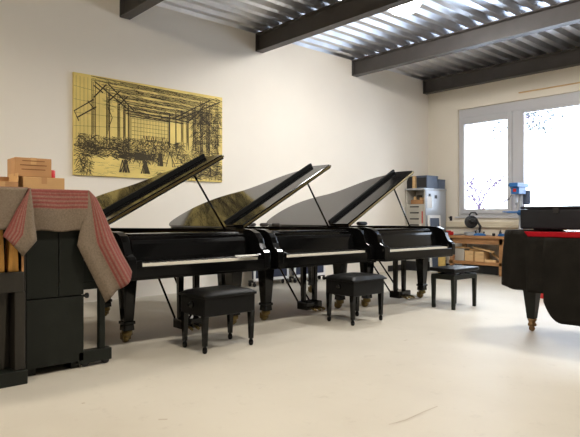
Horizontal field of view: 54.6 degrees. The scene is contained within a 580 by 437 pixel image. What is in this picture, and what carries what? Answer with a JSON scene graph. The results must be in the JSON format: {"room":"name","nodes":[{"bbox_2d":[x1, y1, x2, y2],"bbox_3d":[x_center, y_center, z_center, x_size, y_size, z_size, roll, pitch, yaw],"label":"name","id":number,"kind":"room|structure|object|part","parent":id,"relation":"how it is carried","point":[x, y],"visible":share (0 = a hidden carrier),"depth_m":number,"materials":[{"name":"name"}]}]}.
{"room":"music room","nodes":[
{"label":"music room","id":0,"kind":"room"},
{"bbox_2d":[0,0,427,302],"bbox_3d":[-2.796,-1.130,7.440,16.200,4.500,0.200,0,0,-42],"label":"wall","id":1,"kind":"structure","parent":0,"point":[288,108],"depth_m":8.84,"materials":[{"name":"white paint"}]},
{"bbox_2d":[120,0,163,19],"bbox_3d":[1.363,-2.898,3.717,0.150,0.297,10.900,0,0,-42],"label":"beam","id":2,"kind":"structure","parent":1,"relation":"attached to","point":[129,9],"depth_m":7.54,"materials":[{"name":"metal"}]},
{"bbox_2d":[72,72,221,181],"bbox_3d":[-1.940,-1.217,8.050,2.335,1.330,0.036,0,0,-42],"label":"wall picture","id":3,"kind":"object","parent":1,"relation":"attached to","point":[126,129],"visible":0.92,"depth_m":7.87,"materials":[{"name":"yellow paper"}]},
{"bbox_2d":[256,0,415,52],"bbox_3d":[3.132,-2.898,5.309,0.150,0.297,10.900,0,0,-42],"label":"ceiling beam","id":4,"kind":"structure","parent":1,"relation":"attached to","point":[340,13],"depth_m":8.26,"materials":[{"name":"metal"}]},
{"bbox_2d":[388,265,400,271],"bbox_3d":[2.572,1.060,12.126,1.450,0.120,0.020,0,0,-42],"label":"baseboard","id":5,"kind":"structure","parent":1,"relation":"attached to","point":[390,268],"depth_m":11.71,"materials":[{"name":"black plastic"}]},
{"bbox_2d":[352,0,579,76],"bbox_3d":[4.901,-2.898,6.902,0.150,0.297,10.900,0,0,-42],"label":"ceiling beam","id":6,"kind":"structure","parent":1,"relation":"attached to","point":[565,13],"depth_m":9.02,"materials":[{"name":"metal"}]},
{"bbox_2d":[423,47,579,94],"bbox_3d":[6.654,-2.898,8.481,0.150,0.297,10.900,0,0,-42],"label":"ceiling beam","id":7,"kind":"structure","parent":1,"relation":"attached to","point":[567,58],"depth_m":11.10,"materials":[{"name":"metal"}]},
{"bbox_2d":[0,270,579,436],"bbox_3d":[0.917,1.180,3.315,16.200,0.120,11.300,0,0,-42],"label":"floor","id":8,"kind":"structure","parent":0,"point":[303,373],"depth_m":3.98,"materials":[{"name":"paint"}]},
{"bbox_2d":[0,194,27,388],"bbox_3d":[-2.560,0.468,3.525,1.532,1.305,0.675,0,0,-42],"label":"upright piano","id":9,"kind":"object","parent":8,"relation":"on","point":[13,372],"visible":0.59,"depth_m":3.77,"materials":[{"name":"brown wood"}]},
{"bbox_2d":[0,173,17,186],"bbox_3d":[-2.142,-0.257,4.120,0.220,0.140,0.202,0,0,-44],"label":"cardboard box","id":10,"kind":"object","parent":9,"relation":"on","point":[11,181],"visible":0.62,"depth_m":4.13,"materials":[{"name":"brown cardboard"}]},
{"bbox_3d":[-2.372,0.432,3.358,1.438,0.135,0.134,0,0,-42],"label":"rail","id":11,"kind":"part","parent":9,"relation":"part of","materials":[{"name":"brown wood"}]},
{"bbox_3d":[-1.857,0.430,3.825,0.070,1.190,0.130,0,0,-42],"label":"post","id":12,"kind":"part","parent":9,"relation":"part of","materials":[{"name":"brown wood"}]},
{"bbox_2d":[0,186,131,301],"bbox_3d":[-1.969,0.215,3.800,1.869,0.837,0.498,0,0,-42],"label":"blanket","id":13,"kind":"object","parent":9,"relation":"on","point":[22,215],"visible":1,"depth_m":4.09,"materials":[{"name":"fabric"}]},
{"bbox_2d":[25,230,111,375],"bbox_3d":[-2.102,0.468,4.673,0.630,1.305,1.502,0,0,-42],"label":"upright piano","id":14,"kind":"object","parent":8,"relation":"on","point":[58,275],"visible":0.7,"depth_m":4.07,"materials":[{"name":"black wood"}]},
{"bbox_2d":[18,177,64,189],"bbox_3d":[-1.955,-0.247,4.376,0.305,0.119,0.262,0,0,-41],"label":"cardboard box","id":15,"kind":"object","parent":14,"relation":"on","point":[30,182],"visible":0.49,"depth_m":4.26,"materials":[{"name":"brown cardboard"}]},
{"bbox_2d":[7,157,50,177],"bbox_3d":[-2.007,-0.379,4.329,0.262,0.143,0.222,0,0,-40],"label":"cardboard box","id":16,"kind":"object","parent":15,"relation":"on","point":[25,167],"visible":0.84,"depth_m":4.24,"materials":[{"name":"brown cardboard"}]},
{"bbox_2d":[51,170,54,177],"bbox_3d":[-1.883,-0.340,4.434,0.059,0.066,0.060,0,0,-42],"label":"pot","id":17,"kind":"object","parent":15,"relation":"on","point":[52,171],"visible":0.41,"depth_m":4.41,"materials":[{"name":"red paint"}]},
{"bbox_3d":[-1.697,0.203,4.063,0.405,0.737,0.030,0,0,-42],"label":"panel","id":18,"kind":"part","parent":14,"relation":"part of","materials":[{"name":"black wood"}]},
{"bbox_3d":[-1.697,0.824,4.063,0.405,0.483,0.030,0,0,-42],"label":"panel","id":19,"kind":"part","parent":14,"relation":"part of","materials":[{"name":"black wood"}]},
{"bbox_3d":[-1.450,0.770,4.312,0.045,0.460,0.050,0,0,-42],"label":"leg","id":20,"kind":"part","parent":14,"relation":"part of","materials":[{"name":"black wood"}]},
{"bbox_2d":[96,154,270,341],"bbox_3d":[-1.522,0.217,5.877,1.556,1.804,2.252,0,0,-42],"label":"grand piano","id":21,"kind":"object","parent":8,"relation":"on","point":[150,253],"depth_m":5.30,"materials":[{"name":"black paint"}]},
{"bbox_3d":[-2.079,0.743,6.337,0.170,0.525,0.170,0,0,-42],"label":"leg","id":22,"kind":"part","parent":21,"relation":"part of","materials":[{"name":"black paint"}]},
{"bbox_3d":[-1.394,0.310,4.706,0.075,0.380,0.340,0,0,-42],"label":"arm","id":23,"kind":"part","parent":21,"relation":"part of","materials":[{"name":"black paint"}]},
{"bbox_3d":[-1.454,0.743,5.015,0.170,0.525,0.170,0,0,-42],"label":"leg","id":24,"kind":"part","parent":21,"relation":"part of","materials":[{"name":"black paint"}]},
{"bbox_3d":[-1.760,-0.255,6.033,1.702,0.024,1.529,0,29,48],"label":"lid","id":25,"kind":"part","parent":21,"relation":"part of","materials":[{"name":"black wood"}]},
{"bbox_3d":[-1.239,0.733,5.538,0.022,0.550,0.486,0,0,-42],"label":"brace rod","id":26,"kind":"part","parent":21,"relation":"part of","materials":[{"name":"black paint"}]},
{"bbox_3d":[-0.581,0.743,5.801,0.170,0.525,0.170,0,0,-42],"label":"leg","id":27,"kind":"part","parent":21,"relation":"part of","materials":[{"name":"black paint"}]},
{"bbox_3d":[-0.414,0.366,5.407,0.240,0.012,0.060,0,0,-42],"label":"paper strip","id":28,"kind":"part","parent":21,"relation":"part of","materials":[{"name":"white paper"}]},
{"bbox_3d":[-0.332,0.310,5.662,0.075,0.380,0.340,0,0,-42],"label":"arm","id":29,"kind":"part","parent":21,"relation":"part of","materials":[{"name":"black paint"}]},
{"bbox_2d":[179,285,256,353],"bbox_3d":[-0.625,0.865,4.894,0.602,0.510,0.394,0,0,-42],"label":"piano bench","id":30,"kind":"object","parent":8,"relation":"on","point":[211,301],"visible":1,"depth_m":4.77,"materials":[{"name":"black leather"}]},
{"bbox_3d":[-0.907,0.965,4.848,0.048,0.310,0.048,0,0,-42],"label":"leg","id":31,"kind":"part","parent":30,"relation":"part of","materials":[{"name":"black paint"}]},
{"bbox_3d":[-0.834,0.730,4.706,0.040,0.058,0.060,0,0,-42],"label":"knob","id":32,"kind":"part","parent":30,"relation":"part of","materials":[{"name":"black paint"}]},
{"bbox_3d":[-0.700,0.965,4.618,0.048,0.310,0.048,0,0,-42],"label":"leg","id":33,"kind":"part","parent":30,"relation":"part of","materials":[{"name":"black paint"}]},
{"bbox_2d":[179,285,256,299],"bbox_3d":[-0.625,0.639,4.894,0.548,0.058,0.394,0,0,-42],"label":"cushion","id":34,"kind":"object","parent":30,"relation":"on","point":[221,292],"depth_m":4.77,"materials":[{"name":"black leather"}]},
{"bbox_3d":[-0.550,0.965,5.170,0.048,0.310,0.048,0,0,-42],"label":"leg","id":35,"kind":"part","parent":30,"relation":"part of","materials":[{"name":"black paint"}]},
{"bbox_3d":[-0.343,0.965,4.939,0.048,0.310,0.048,0,0,-42],"label":"leg","id":36,"kind":"part","parent":30,"relation":"part of","materials":[{"name":"black paint"}]},
{"bbox_2d":[82,340,437,424],"bbox_3d":[0.318,1.119,3.809,2.910,0.001,1.486,0,0,-42],"label":"scuffs","id":37,"kind":"object","parent":8,"relation":"on","point":[404,340],"visible":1,"depth_m":3.16,"materials":[{"name":"beige"}]},
{"bbox_2d":[248,268,288,286],"bbox_3d":[-0.347,0.680,9.322,0.760,0.879,0.190,0,0,-42],"label":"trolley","id":38,"kind":"object","parent":8,"relation":"on","point":[277,273],"visible":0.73,"depth_m":9.34,"materials":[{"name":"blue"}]},
{"bbox_3d":[-0.327,0.630,9.300,0.720,0.740,0.060,0,0,-42],"label":"panel","id":39,"kind":"part","parent":38,"relation":"part of","materials":[{"name":"blue"}]},
{"bbox_3d":[-0.302,0.635,9.273,0.760,0.790,0.010,0,0,-42],"label":"frame","id":40,"kind":"part","parent":38,"relation":"part of","materials":[{"name":"white paint"}]},
{"bbox_2d":[169,163,374,319],"bbox_3d":[-0.329,0.217,6.951,1.556,1.804,2.252,0,0,-42],"label":"grand piano","id":41,"kind":"object","parent":8,"relation":"on","point":[289,247],"visible":0.76,"depth_m":6.49,"materials":[{"name":"black paint"}]},
{"bbox_3d":[-0.886,0.743,7.410,0.170,0.525,0.170,0,0,-42],"label":"leg","id":42,"kind":"part","parent":41,"relation":"part of","materials":[{"name":"black paint"}]},
{"bbox_3d":[-0.567,-0.255,7.107,1.702,0.024,1.529,0,29,48],"label":"lid","id":43,"kind":"part","parent":41,"relation":"part of","materials":[{"name":"black wood"}]},
{"bbox_3d":[-0.262,0.743,6.089,0.170,0.525,0.170,0,0,-42],"label":"leg","id":44,"kind":"part","parent":41,"relation":"part of","materials":[{"name":"black paint"}]},
{"bbox_3d":[-0.202,0.310,5.780,0.075,0.380,0.340,0,0,-42],"label":"arm","id":45,"kind":"part","parent":41,"relation":"part of","materials":[{"name":"black paint"}]},
{"bbox_3d":[-0.046,0.733,6.612,0.022,0.550,0.486,0,0,-42],"label":"brace rod","id":46,"kind":"part","parent":41,"relation":"part of","materials":[{"name":"black paint"}]},
{"bbox_3d":[0.087,0.733,6.733,0.022,0.550,0.486,0,0,-42],"label":"brace rod","id":47,"kind":"part","parent":41,"relation":"part of","materials":[{"name":"black paint"}]},
{"bbox_3d":[0.612,0.743,6.875,0.170,0.525,0.170,0,0,-42],"label":"leg","id":48,"kind":"part","parent":41,"relation":"part of","materials":[{"name":"black paint"}]},
{"bbox_3d":[0.861,0.310,6.737,0.075,0.380,0.340,0,0,-42],"label":"arm","id":49,"kind":"part","parent":41,"relation":"part of","materials":[{"name":"black paint"}]},
{"bbox_2d":[288,265,324,282],"bbox_3d":[0.307,0.680,9.911,0.760,0.879,0.190,0,0,-42],"label":"trolley","id":50,"kind":"object","parent":8,"relation":"on","point":[321,269],"visible":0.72,"depth_m":9.81,"materials":[{"name":"blue"}]},
{"bbox_3d":[0.327,0.630,9.889,0.720,0.740,0.060,0,0,-42],"label":"panel","id":51,"kind":"part","parent":50,"relation":"part of","materials":[{"name":"blue"}]},
{"bbox_3d":[0.352,0.635,9.861,0.760,0.790,0.010,0,0,-42],"label":"frame","id":52,"kind":"part","parent":50,"relation":"part of","materials":[{"name":"white paint"}]},
{"bbox_2d":[323,272,386,325],"bbox_3d":[0.706,0.865,6.098,0.578,0.510,0.444,0,0,-42],"label":"piano bench","id":53,"kind":"object","parent":8,"relation":"on","point":[354,285],"visible":1,"depth_m":5.97,"materials":[{"name":"black leather"}]},
{"bbox_3d":[0.422,0.965,6.072,0.048,0.310,0.048,0,0,-42],"label":"leg","id":54,"kind":"part","parent":53,"relation":"part of","materials":[{"name":"black paint"}]},
{"bbox_3d":[0.650,0.965,5.820,0.048,0.310,0.048,0,0,-42],"label":"leg","id":55,"kind":"part","parent":53,"relation":"part of","materials":[{"name":"black paint"}]},
{"bbox_2d":[323,272,386,282],"bbox_3d":[0.706,0.639,6.098,0.544,0.058,0.444,0,0,-42],"label":"cushion","id":56,"kind":"object","parent":53,"relation":"on","point":[351,277],"depth_m":5.97,"materials":[{"name":"black leather"}]},
{"bbox_3d":[0.761,0.965,6.377,0.048,0.310,0.048,0,0,-42],"label":"leg","id":57,"kind":"part","parent":53,"relation":"part of","materials":[{"name":"black paint"}]},
{"bbox_3d":[0.989,0.965,6.125,0.048,0.310,0.048,0,0,-42],"label":"leg","id":58,"kind":"part","parent":53,"relation":"part of","materials":[{"name":"black paint"}]},
{"bbox_2d":[266,170,454,306],"bbox_3d":[0.891,0.217,7.875,1.556,1.804,2.252,0,0,-42],"label":"grand piano","id":59,"kind":"object","parent":8,"relation":"on","point":[342,208],"visible":0.66,"depth_m":7.50,"materials":[{"name":"black paint"}]},
{"bbox_3d":[0.334,0.743,8.334,0.170,0.525,0.170,0,0,-42],"label":"leg","id":60,"kind":"part","parent":59,"relation":"part of","materials":[{"name":"black paint"}]},
{"bbox_3d":[0.653,-0.255,8.031,1.702,0.024,1.529,0,29,48],"label":"lid","id":61,"kind":"part","parent":59,"relation":"part of","materials":[{"name":"black wood"}]},
{"bbox_2d":[356,222,366,225],"bbox_3d":[1.067,0.089,8.342,0.220,0.058,0.060,0,0,-42],"label":"roll","id":62,"kind":"object","parent":59,"relation":"on","point":[357,223],"visible":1,"depth_m":8.30,"materials":[{"name":"black"}]},
{"bbox_3d":[0.959,0.743,7.013,0.170,0.525,0.170,0,0,-42],"label":"leg","id":63,"kind":"part","parent":59,"relation":"part of","materials":[{"name":"black paint"}]},
{"bbox_3d":[1.019,0.310,6.703,0.075,0.380,0.340,0,0,-42],"label":"arm","id":64,"kind":"part","parent":59,"relation":"part of","materials":[{"name":"black paint"}]},
{"bbox_3d":[1.174,0.733,7.536,0.022,0.550,0.486,0,0,-42],"label":"brace rod","id":65,"kind":"part","parent":59,"relation":"part of","materials":[{"name":"black paint"}]},
{"bbox_3d":[1.308,0.733,7.657,0.022,0.550,0.486,0,0,-42],"label":"brace rod","id":66,"kind":"part","parent":59,"relation":"part of","materials":[{"name":"black paint"}]},
{"bbox_3d":[1.832,0.743,7.799,0.170,0.525,0.170,0,0,-42],"label":"leg","id":67,"kind":"part","parent":59,"relation":"part of","materials":[{"name":"black paint"}]},
{"bbox_3d":[2.081,0.310,7.660,0.075,0.380,0.340,0,0,-42],"label":"arm","id":68,"kind":"part","parent":59,"relation":"part of","materials":[{"name":"black paint"}]},
{"bbox_2d":[405,188,446,270],"bbox_3d":[2.921,0.253,12.080,0.832,1.735,0.514,0,0,-42],"label":"tall cabinet","id":69,"kind":"object","parent":8,"relation":"on","point":[434,199],"visible":0.57,"depth_m":11.87,"materials":[{"name":"grey metal"}]},
{"bbox_2d":[407,176,411,188],"bbox_3d":[2.642,-0.747,12.101,0.240,0.260,0.130,0,0,-42],"label":"loudspeaker","id":70,"kind":"object","parent":69,"relation":"on","point":[409,181],"visible":0.39,"depth_m":12.02,"materials":[{"name":"black plastic"}]},
{"bbox_2d":[412,176,416,187],"bbox_3d":[2.725,-0.747,12.008,0.280,0.260,0.070,0,0,-42],"label":"wood board","id":71,"kind":"object","parent":69,"relation":"on","point":[414,178],"visible":0.46,"depth_m":11.92,"materials":[{"name":"beige wood"}]},
{"bbox_3d":[2.629,0.046,11.827,0.024,0.115,0.410,0,0,-42],"label":"drawer","id":72,"kind":"part","parent":69,"relation":"part of","materials":[{"name":"grey metal"}]},
{"bbox_3d":[2.629,-0.081,11.827,0.024,0.115,0.410,0,0,-42],"label":"drawer","id":73,"kind":"part","parent":69,"relation":"part of","materials":[{"name":"grey"}]},
{"bbox_3d":[2.629,-0.207,11.827,0.024,0.115,0.410,0,0,-42],"label":"drawer","id":74,"kind":"part","parent":69,"relation":"part of","materials":[{"name":"grey"}]},
{"bbox_2d":[411,195,423,203],"bbox_3d":[2.750,-0.378,11.936,0.200,0.190,0.300,0,0,-42],"label":"wooden crate","id":75,"kind":"object","parent":69,"relation":"in","point":[419,199],"visible":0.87,"depth_m":11.88,"materials":[{"name":"brown wood"}]},
{"bbox_2d":[416,175,437,188],"bbox_3d":[2.910,-0.748,11.919,0.414,0.262,0.270,0,0,-42],"label":"storage box","id":76,"kind":"object","parent":69,"relation":"on","point":[425,181],"visible":0.93,"depth_m":11.80,"materials":[{"name":"blue plastic"}]},
{"bbox_3d":[3.095,0.175,11.909,0.778,1.490,0.019,0,0,-42],"label":"panel","id":77,"kind":"part","parent":69,"relation":"part of","materials":[{"name":"grey metal"}]},
{"bbox_2d":[438,179,444,188],"bbox_3d":[3.186,-0.717,12.154,0.266,0.200,0.226,0,0,-42],"label":"storage box","id":78,"kind":"object","parent":69,"relation":"on","point":[441,183],"visible":0.52,"depth_m":12.07,"materials":[{"name":"blue plastic"}]},
{"bbox_2d":[427,215,440,271],"bbox_3d":[3.040,0.536,11.748,0.440,1.169,0.101,0,0,-42],"label":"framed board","id":79,"kind":"object","parent":8,"relation":"on","point":[433,220],"visible":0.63,"depth_m":11.71,"materials":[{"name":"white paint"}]},
{"bbox_3d":[3.040,0.536,11.748,0.340,1.050,0.014,0,-3,-42],"label":"panel","id":80,"kind":"part","parent":79,"relation":"part of","materials":[{"name":"blue stone"}]},
{"bbox_2d":[438,257,445,272],"bbox_3d":[2.811,0.820,10.403,0.140,0.600,0.140,0,0,-42],"label":"cardboard box","id":81,"kind":"object","parent":8,"relation":"on","point":[441,260],"visible":0.15,"depth_m":10.35,"materials":[{"name":"yellow cardboard"}]},
{"bbox_2d":[429,265,478,309],"bbox_3d":[2.063,0.870,7.065,0.550,0.500,0.370,0,0,-40],"label":"stool","id":82,"kind":"object","parent":8,"relation":"on","point":[453,273],"visible":1,"depth_m":6.98,"materials":[{"name":"black wood"}]},
{"bbox_3d":[1.796,0.920,7.028,0.048,0.400,0.048,0,0,-40],"label":"leg","id":83,"kind":"part","parent":82,"relation":"part of","materials":[{"name":"black wood"}]},
{"bbox_3d":[1.980,0.920,6.809,0.048,0.400,0.048,0,0,-40],"label":"leg","id":84,"kind":"part","parent":82,"relation":"part of","materials":[{"name":"black wood"}]},
{"bbox_3d":[2.063,0.642,7.065,0.550,0.045,0.370,0,0,-40],"label":"seat","id":85,"kind":"part","parent":82,"relation":"part of","materials":[{"name":"black leather"}]},
{"bbox_3d":[2.329,0.920,7.102,0.048,0.400,0.048,0,0,-40],"label":"leg","id":86,"kind":"part","parent":82,"relation":"part of","materials":[{"name":"black wood"}]},
{"bbox_2d":[449,235,503,276],"bbox_3d":[4.142,0.740,10.875,0.610,0.760,2.220,0,0,-42],"label":"workbench","id":87,"kind":"object","parent":8,"relation":"on","point":[464,239],"visible":0.27,"depth_m":10.97,"materials":[{"name":"brown wood"}]},
{"bbox_3d":[3.309,0.765,11.457,0.070,0.710,0.080,0,0,-42],"label":"leg","id":88,"kind":"part","parent":87,"relation":"part of","materials":[{"name":"brown wood"}]},
{"bbox_2d":[455,248,468,260],"bbox_3d":[3.521,0.753,11.513,0.200,0.240,0.220,0,0,-42],"label":"block","id":89,"kind":"object","parent":87,"relation":"on","point":[459,252],"visible":0.62,"depth_m":11.44,"materials":[{"name":"grey"}]},
{"bbox_2d":[465,250,475,260],"bbox_3d":[3.675,0.768,11.342,0.240,0.210,0.190,0,0,-42],"label":"block","id":90,"kind":"object","parent":87,"relation":"on","point":[469,254],"visible":0.61,"depth_m":11.25,"materials":[{"name":"brown wood"}]},
{"bbox_2d":[464,212,481,235],"bbox_3d":[3.717,0.120,11.405,0.340,0.475,0.540,0,0,10],"label":"saw","id":91,"kind":"object","parent":87,"relation":"on","point":[470,221],"visible":0.92,"depth_m":11.38,"materials":[{"name":"grey metal"}]},
{"bbox_3d":[3.779,0.145,11.394,0.211,0.339,0.056,0,0,10],"label":"arm","id":92,"kind":"part","parent":91,"relation":"part of","materials":[{"name":"black plastic"}]},
{"bbox_3d":[3.956,0.897,10.708,0.030,0.065,2.100,0,0,-42],"label":"shelf rail","id":93,"kind":"part","parent":87,"relation":"part of","materials":[{"name":"brown wood"}]},
{"bbox_2d":[474,230,485,235],"bbox_3d":[3.738,0.296,11.062,0.220,0.124,0.060,0,0,23],"label":"plane","id":94,"kind":"object","parent":87,"relation":"on","point":[476,233],"visible":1,"depth_m":11.04,"materials":[{"name":"blue metal"}]},
{"bbox_2d":[475,251,489,261],"bbox_3d":[3.822,0.773,11.178,0.240,0.200,0.190,0,0,-42],"label":"block","id":95,"kind":"object","parent":87,"relation":"on","point":[480,256],"visible":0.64,"depth_m":11.11,"materials":[{"name":"brown wood"}]},
{"bbox_2d":[472,246,494,252],"bbox_3d":[3.807,0.630,11.060,0.060,0.108,0.455,0,0,-39],"label":"timber offcut","id":96,"kind":"object","parent":95,"relation":"on","point":[491,251],"visible":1,"depth_m":11.02,"materials":[{"name":"brown wood"}]},
{"bbox_3d":[4.018,0.765,10.669,0.070,0.710,0.080,0,0,-42],"label":"leg","id":97,"kind":"part","parent":87,"relation":"part of","materials":[{"name":"brown wood"}]},
{"bbox_2d":[502,183,530,228],"bbox_3d":[4.325,-0.147,10.731,0.509,1.010,0.402,0,0,-42],"label":"drill","id":98,"kind":"object","parent":87,"relation":"on","point":[516,188],"visible":0.73,"depth_m":10.66,"materials":[{"name":"blue metal"}]},
{"bbox_3d":[4.537,-0.382,10.773,0.138,0.280,0.140,0,0,-42],"label":"motor","id":99,"kind":"part","parent":98,"relation":"part of","materials":[{"name":"grey metal"}]},
{"bbox_2d":[464,264,498,274],"bbox_3d":[3.901,1.035,11.210,0.280,0.170,0.800,0,0,-42],"label":"tool chest","id":100,"kind":"object","parent":8,"relation":"on","point":[484,269],"visible":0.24,"depth_m":11.04,"materials":[{"name":"black plastic"}]},
{"bbox_2d":[523,230,579,330],"bbox_3d":[3.255,0.624,5.011,1.529,0.992,2.332,0,0,-42],"label":"grand piano","id":101,"kind":"object","parent":8,"relation":"on","point":[532,300],"visible":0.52,"depth_m":5.48,"materials":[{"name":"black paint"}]},
{"bbox_3d":[2.386,0.738,5.540,0.170,0.515,0.170,0,0,-42],"label":"leg","id":102,"kind":"part","parent":101,"relation":"part of","materials":[{"name":"black wood"}]},
{"bbox_2d":[501,229,576,293],"bbox_3d":[2.328,0.395,5.316,0.617,0.551,1.092,0,0,17],"label":"cloth","id":103,"kind":"object","parent":101,"relation":"on","point":[522,268],"visible":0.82,"depth_m":5.17,"materials":[{"name":"black fabric"}]},
{"bbox_2d":[520,206,579,229],"bbox_3d":[2.957,0.007,4.896,0.612,0.222,1.680,0,0,-42],"label":"instrument case","id":104,"kind":"object","parent":101,"relation":"on","point":[531,217],"visible":1,"depth_m":5.12,"materials":[{"name":"black plastic"}]},
{"bbox_3d":[2.962,-0.091,4.901,0.600,0.025,1.680,0,0,-42],"label":"case lid","id":105,"kind":"part","parent":104,"relation":"part of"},
{"bbox_3d":[3.215,0.151,5.056,1.529,0.046,2.212,0,0,-42],"label":"lid","id":106,"kind":"part","parent":101,"relation":"part of","materials":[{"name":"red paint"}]},
{"bbox_2d":[542,237,579,325],"bbox_3d":[2.755,0.541,4.384,0.179,0.728,1.540,0,0,-42],"label":"cloth","id":107,"kind":"object","parent":101,"relation":"hanging from","point":[560,263],"visible":0.99,"depth_m":4.79,"materials":[{"name":"black fabric"}]},
{"bbox_2d":[156,0,579,79],"bbox_3d":[0.912,-3.087,3.284,15.950,0.078,11.140,0,0,-42],"label":"ceiling","id":108,"kind":"structure","parent":0,"point":[383,31],"depth_m":9.07,"materials":[{"name":"silver metal"}]},
{"bbox_2d":[389,0,421,15],"bbox_3d":[1.578,-2.940,7.812,0.500,0.220,0.500,0,0,-42],"label":"ceiling lamp","id":109,"kind":"object","parent":108,"relation":"attached to","point":[411,7],"visible":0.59,"depth_m":7.71,"materials":[{"name":"white paint"}]},
{"bbox_2d":[428,46,579,263],"bbox_3d":[6.844,-1.130,8.652,0.250,4.500,10.900,0,0,-42],"label":"wall","id":110,"kind":"structure","parent":0,"point":[444,107],"depth_m":12.05,"materials":[{"name":"white paint"}]},
{"bbox_2d":[446,222,518,227],"bbox_3d":[6.827,0.147,8.435,0.064,0.115,10.600,0,0,-42],"label":"trim","id":111,"kind":"structure","parent":110,"relation":"attached to","point":[448,224],"depth_m":11.43,"materials":[{"name":"beige wood"}]},
{"bbox_2d":[455,91,579,217],"bbox_3d":[5.246,-1.147,10.314,0.200,2.325,4.890,0,0,-42],"label":"window","id":112,"kind":"structure","parent":110,"relation":"in","point":[513,112],"depth_m":11.24,"materials":[{"name":"grey"}]},
{"bbox_3d":[4.077,-1.100,11.657,0.100,2.040,1.130,0,0,-42],"label":"sash","id":113,"kind":"part","parent":112,"relation":"part of","materials":[{"name":"grey"}]},
{"bbox_3d":[5.212,-0.003,10.284,0.110,0.035,4.890,0,0,-42],"label":"sill","id":114,"kind":"part","parent":112,"relation":"part of","materials":[{"name":"grey"}]},
{"bbox_3d":[5.724,-1.100,9.850,0.070,2.040,3.360,0,0,-42],"label":"sash","id":115,"kind":"part","parent":112,"relation":"part of","materials":[{"name":"grey"}]},
{"bbox_2d":[518,82,579,92],"bbox_3d":[5.652,-2.450,9.766,0.030,0.020,3.450,0,0,-42],"label":"trim","id":116,"kind":"structure","parent":110,"relation":"attached to","point":[576,82],"depth_m":10.59,"materials":[{"name":"brown wood"}]},
{"label":"outside","id":117,"kind":"structure","parent":0,"visible":0},
{"bbox_3d":[19.709,1.670,31.202,48.950,0.100,60.000,0,0,-42],"label":"ground","id":118,"kind":"structure","parent":117,"visible":0},
{"bbox_2d":[466,169,506,208],"bbox_3d":[5.986,-0.038,18.296,2.677,3.325,2.696,0,0,-42],"label":"bare tree","id":119,"kind":"object","parent":118,"relation":"on","point":[471,182],"visible":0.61,"depth_m":18.27,"materials":[{"name":"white plant"}]},
{"bbox_2d":[476,106,579,146],"bbox_3d":[8.401,-2.130,19.802,4.826,7.504,5.138,0,0,-12],"label":"leafy tree","id":120,"kind":"object","parent":118,"relation":"on","point":[527,115],"visible":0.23,"depth_m":20.77,"materials":[{"name":"green plant"}]}
]}

